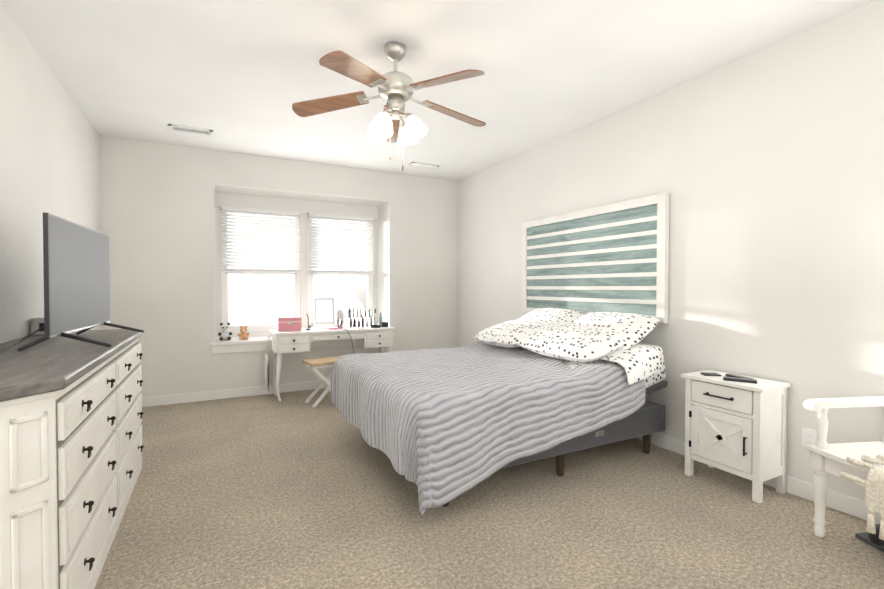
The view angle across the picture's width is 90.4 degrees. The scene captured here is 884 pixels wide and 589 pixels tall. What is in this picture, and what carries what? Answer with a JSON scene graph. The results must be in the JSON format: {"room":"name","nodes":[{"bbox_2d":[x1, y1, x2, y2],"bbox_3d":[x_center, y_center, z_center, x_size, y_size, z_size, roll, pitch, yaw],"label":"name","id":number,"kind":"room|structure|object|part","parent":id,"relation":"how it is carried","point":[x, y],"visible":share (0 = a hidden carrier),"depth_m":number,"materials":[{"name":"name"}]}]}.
{"room":"bedroom","nodes":[
{"label":"bedroom","id":0,"kind":"room"},
{"bbox_2d":[0,3,101,343],"bbox_3d":[-1.908,-0.154,1.403,0.120,2.740,7.750,-1,1,-28],"label":"wall","id":1,"kind":"structure","parent":0,"point":[49,149],"depth_m":2.70,"materials":[{"name":"paint"}]},
{"bbox_2d":[100,135,456,397],"bbox_3d":[-1.685,-0.224,5.498,4.060,2.740,0.450,-1,1,-28],"label":"wall","id":2,"kind":"structure","parent":0,"point":[157,210],"depth_m":4.78,"materials":[{"name":"paint"}]},
{"bbox_2d":[142,379,330,406],"bbox_3d":[-1.582,1.099,5.312,3.990,0.100,0.016,-1,1,-28],"label":"baseboard","id":3,"kind":"structure","parent":2,"relation":"attached to","point":[300,386],"depth_m":4.87,"materials":[{"name":"white wood"}]},
{"bbox_2d":[215,206,377,333],"bbox_3d":[-1.830,-0.229,5.755,2.080,2.740,0.140,-1,1,-28],"label":"wall","id":4,"kind":"structure","parent":0,"point":[303,269],"depth_m":5.69,"materials":[{"name":"paint"}]},
{"bbox_2d":[210,184,393,353],"bbox_3d":[-1.709,-0.292,5.522,2.140,1.865,0.585,-1,1,-28],"label":"window","id":5,"kind":"structure","parent":4,"relation":"in","point":[225,306],"depth_m":5.52,"materials":[{"name":"white plastic"}]},
{"bbox_2d":[218,323,231,340],"bbox_3d":[-2.479,0.423,5.020,0.148,0.200,0.136,-1,1,-28],"label":"plush","id":6,"kind":"object","parent":5,"relation":"on","point":[225,334],"visible":1,"depth_m":4.99},
{"bbox_2d":[238,325,249,339],"bbox_3d":[-2.288,0.440,5.064,0.126,0.164,0.113,-1,1,-28],"label":"plush","id":7,"kind":"object","parent":5,"relation":"on","point":[243,335],"visible":1,"depth_m":5.04},
{"bbox_2d":[222,206,299,272],"bbox_3d":[-2.216,-0.659,5.422,0.891,0.783,0.064,-1,1,-28],"label":"window blinds","id":8,"kind":"object","parent":5,"relation":"attached to","point":[277,253],"visible":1,"depth_m":5.41,"materials":[{"name":"white plastic"}]},
{"bbox_2d":[308,213,373,273],"bbox_3d":[-1.333,-0.667,5.882,0.871,0.783,0.064,-1,1,-28],"label":"window blinds","id":9,"kind":"object","parent":5,"relation":"attached to","point":[338,259],"visible":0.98,"depth_m":5.87,"materials":[{"name":"white plastic"}]},
{"bbox_2d":[307,213,372,327],"bbox_3d":[-1.378,-0.302,5.974,0.895,1.520,0.088,-1,1,-28],"label":"window","id":10,"kind":"structure","parent":4,"relation":"in","point":[369,288],"depth_m":5.90,"materials":[{"name":"white glass"}]},
{"bbox_2d":[0,0,872,180],"bbox_3d":[-0.054,-1.590,2.344,4.300,0.100,7.750,-1,1,-28],"label":"ceiling","id":11,"kind":"structure","parent":0,"point":[239,76],"depth_m":2.92,"materials":[{"name":"paint"}]},
{"bbox_2d":[168,124,212,135],"bbox_3d":[-2.391,-1.564,4.189,0.360,0.013,0.160,-1,1,-28],"label":"ceiling vent","id":12,"kind":"object","parent":11,"relation":"in","point":[186,129],"visible":0.96,"depth_m":4.18,"materials":[{"name":"white plastic"}]},
{"bbox_2d":[292,42,485,170],"bbox_3d":[-0.253,-1.162,2.791,1.244,0.769,1.285,-1,1,-28],"label":"ceiling fan","id":13,"kind":"object","parent":11,"relation":"hanging from","point":[396,88],"visible":1,"depth_m":2.71,"materials":[{"name":"brown wood"}]},
{"bbox_2d":[408,162,438,168],"bbox_3d":[-0.224,-1.585,5.396,0.360,0.013,0.120,-1,1,-28],"label":"ceiling vent","id":14,"kind":"object","parent":11,"relation":"in","point":[423,165],"visible":1,"depth_m":5.38,"materials":[{"name":"white plastic"}]},
{"bbox_2d":[95,388,883,588],"bbox_3d":[-0.054,1.249,2.393,4.300,0.100,7.750,-1,1,-28],"label":"floor","id":15,"kind":"structure","parent":0,"point":[292,490],"depth_m":2.31,"materials":[{"name":"carpet"}]},
{"bbox_2d":[0,329,143,588],"bbox_3d":[-1.860,0.729,2.091,0.576,0.950,2.040,-1,1,-28],"label":"dresser","id":16,"kind":"object","parent":15,"relation":"on","point":[71,445],"visible":1,"depth_m":1.54,"materials":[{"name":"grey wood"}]},
{"bbox_2d":[31,317,44,334],"bbox_3d":[-2.445,0.192,2.712,0.108,0.100,0.122,-1,1,-28],"label":"box","id":17,"kind":"object","parent":16,"relation":"on","point":[37,323],"visible":0.42,"depth_m":2.65,"materials":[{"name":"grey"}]},
{"bbox_2d":[0,212,143,354],"bbox_3d":[-1.744,-0.054,2.059,0.414,0.613,1.620,-1,1,-28],"label":"tv","id":18,"kind":"object","parent":16,"relation":"on","point":[76,267],"visible":1,"depth_m":2.18,"materials":[{"name":"black plastic"}]},
{"bbox_3d":[-1.937,-0.090,2.342,0.112,0.550,0.939,-1,1,-28],"label":"panel","id":19,"kind":"part","parent":18,"relation":"part of","materials":[{"name":"black"}]},
{"bbox_2d":[302,356,339,407],"bbox_3d":[-1.236,0.934,4.721,0.440,0.470,0.300,-1,1,-36],"label":"stool","id":20,"kind":"object","parent":15,"relation":"on","point":[315,364],"visible":0.54,"depth_m":4.61,"materials":[{"name":"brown wood"}]},
{"bbox_2d":[264,326,394,400],"bbox_3d":[-1.275,0.778,5.123,1.455,0.756,0.535,-1,1,-28],"label":"desk","id":21,"kind":"object","parent":15,"relation":"on","point":[288,342],"visible":0.75,"depth_m":4.97,"materials":[{"name":"white wood"}]},
{"bbox_2d":[276,314,301,331],"bbox_3d":[-1.739,0.313,4.994,0.254,0.190,0.176,-1,1,-28],"label":"case","id":22,"kind":"object","parent":21,"relation":"on","point":[283,323],"visible":1,"depth_m":4.93,"materials":[{"name":"pink plastic"}]},
{"bbox_2d":[314,298,334,328],"bbox_3d":[-1.408,0.224,5.256,0.230,0.360,0.100,-1,1,-28],"label":"vanity mirror","id":23,"kind":"object","parent":21,"relation":"on","point":[324,311],"visible":1,"depth_m":5.24,"materials":[{"name":"white paint"}]},
{"bbox_2d":[328,323,342,329],"bbox_3d":[-1.238,0.376,5.140,0.180,0.060,0.074,-1,1,-39],"label":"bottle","id":24,"kind":"object","parent":21,"relation":"on","point":[339,325],"depth_m":5.17,"materials":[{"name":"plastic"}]},
{"bbox_2d":[337,309,342,322],"bbox_3d":[-1.233,0.288,5.310,0.078,0.230,0.077,-1,1,-39],"label":"bottle","id":25,"kind":"object","parent":21,"relation":"on","point":[339,320],"depth_m":5.29,"materials":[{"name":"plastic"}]},
{"bbox_2d":[345,307,373,327],"bbox_3d":[-1.013,0.276,5.406,0.320,0.250,0.170,-1,1,-28],"label":"organizer","id":26,"kind":"object","parent":21,"relation":"on","point":[361,319],"visible":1,"depth_m":5.36,"materials":[{"name":"white plastic"}]},
{"bbox_2d":[331,308,667,514],"bbox_3d":[0.382,0.662,3.439,2.130,1.038,1.820,-1,1,-28],"label":"bed","id":27,"kind":"object","parent":15,"relation":"on","point":[439,427],"visible":1,"depth_m":2.80,"materials":[{"name":"fabric"}]},
{"bbox_3d":[0.431,0.586,3.463,2.001,0.426,1.540,-1,1,-28],"label":"mattress","id":28,"kind":"part","parent":27,"relation":"part of","materials":[{"name":"white fabric"}]},
{"bbox_2d":[681,370,790,502],"bbox_3d":[1.827,0.860,2.769,0.332,0.665,0.486,-1,1,-28],"label":"nightstand","id":29,"kind":"object","parent":15,"relation":"on","point":[737,428],"visible":0.96,"depth_m":2.63,"materials":[{"name":"white wood"}]},
{"bbox_2d":[701,372,721,375],"bbox_3d":[1.753,0.521,2.865,0.100,0.009,0.075,0,1,11],"label":"phone","id":30,"kind":"object","parent":29,"relation":"on","point":[709,374],"visible":0.98,"depth_m":2.84,"materials":[{"name":"black plastic"}]},
{"bbox_2d":[723,374,756,383],"bbox_3d":[1.830,0.519,2.709,0.181,0.018,0.214,-1,1,-28],"label":"remote controls","id":31,"kind":"object","parent":29,"relation":"on","point":[734,377],"visible":1,"depth_m":2.68,"materials":[{"name":"black plastic"}]},
{"bbox_2d":[803,396,883,539],"bbox_3d":[2.117,0.869,1.739,0.547,0.682,1.020,0,1,-8],"label":"bench","id":32,"kind":"object","parent":15,"relation":"on","point":[861,464],"visible":0.98,"depth_m":2.15,"materials":[{"name":"white paint"}]},
{"bbox_2d":[839,454,883,539],"bbox_3d":[2.093,0.886,1.632,0.697,0.292,0.918,-1,1,-28],"label":"throw","id":33,"kind":"object","parent":32,"relation":"on","point":[866,471],"depth_m":1.90,"materials":[{"name":"beige fabric"}]},
{"bbox_2d":[855,524,883,551],"bbox_3d":[2.176,1.154,1.992,0.251,0.102,0.442,-1,1,-28],"label":"shoes","id":34,"kind":"object","parent":15,"relation":"on","point":[875,541],"visible":0.62,"depth_m":2.07,"materials":[{"name":"grey leather"}]},
{"bbox_2d":[457,0,883,500],"bbox_3d":[1.799,-0.187,3.333,0.120,2.740,7.750,-1,1,-28],"label":"wall","id":35,"kind":"structure","parent":0,"point":[763,168],"depth_m":2.81,"materials":[{"name":"paint"}]},
{"bbox_2d":[522,193,668,322],"bbox_3d":[1.304,-0.288,4.089,0.056,0.985,1.730,-1,1,-28],"label":"headboard panel","id":36,"kind":"object","parent":35,"relation":"attached to","point":[614,257],"visible":1,"depth_m":3.85,"materials":[{"name":"teal wood"}]},
{"bbox_2d":[635,433,881,523],"bbox_3d":[1.843,1.137,3.125,0.016,0.100,7.060,-1,1,-28],"label":"baseboard","id":37,"kind":"structure","parent":35,"relation":"attached to","point":[850,505],"depth_m":2.56,"materials":[{"name":"white wood"}]},
{"bbox_2d":[801,427,816,446],"bbox_3d":[2.138,0.839,2.561,0.008,0.115,0.075,-1,1,-28],"label":"outlet","id":38,"kind":"object","parent":35,"relation":"attached to","point":[808,436],"visible":0.79,"depth_m":2.56,"materials":[{"name":"white plastic"}]},
{"label":"outside","id":39,"kind":"structure","parent":0,"visible":0},
{"bbox_3d":[-29.581,4.371,56.524,120.000,0.200,112.500,-1,1,-28],"label":"ground","id":40,"kind":"structure","parent":39,"visible":0},
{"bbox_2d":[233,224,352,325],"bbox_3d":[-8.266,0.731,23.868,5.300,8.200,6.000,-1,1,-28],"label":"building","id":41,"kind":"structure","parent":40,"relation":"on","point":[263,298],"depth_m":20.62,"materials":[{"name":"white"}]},
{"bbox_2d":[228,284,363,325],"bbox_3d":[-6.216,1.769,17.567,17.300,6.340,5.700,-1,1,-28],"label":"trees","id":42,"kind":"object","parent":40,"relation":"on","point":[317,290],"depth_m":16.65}
]}

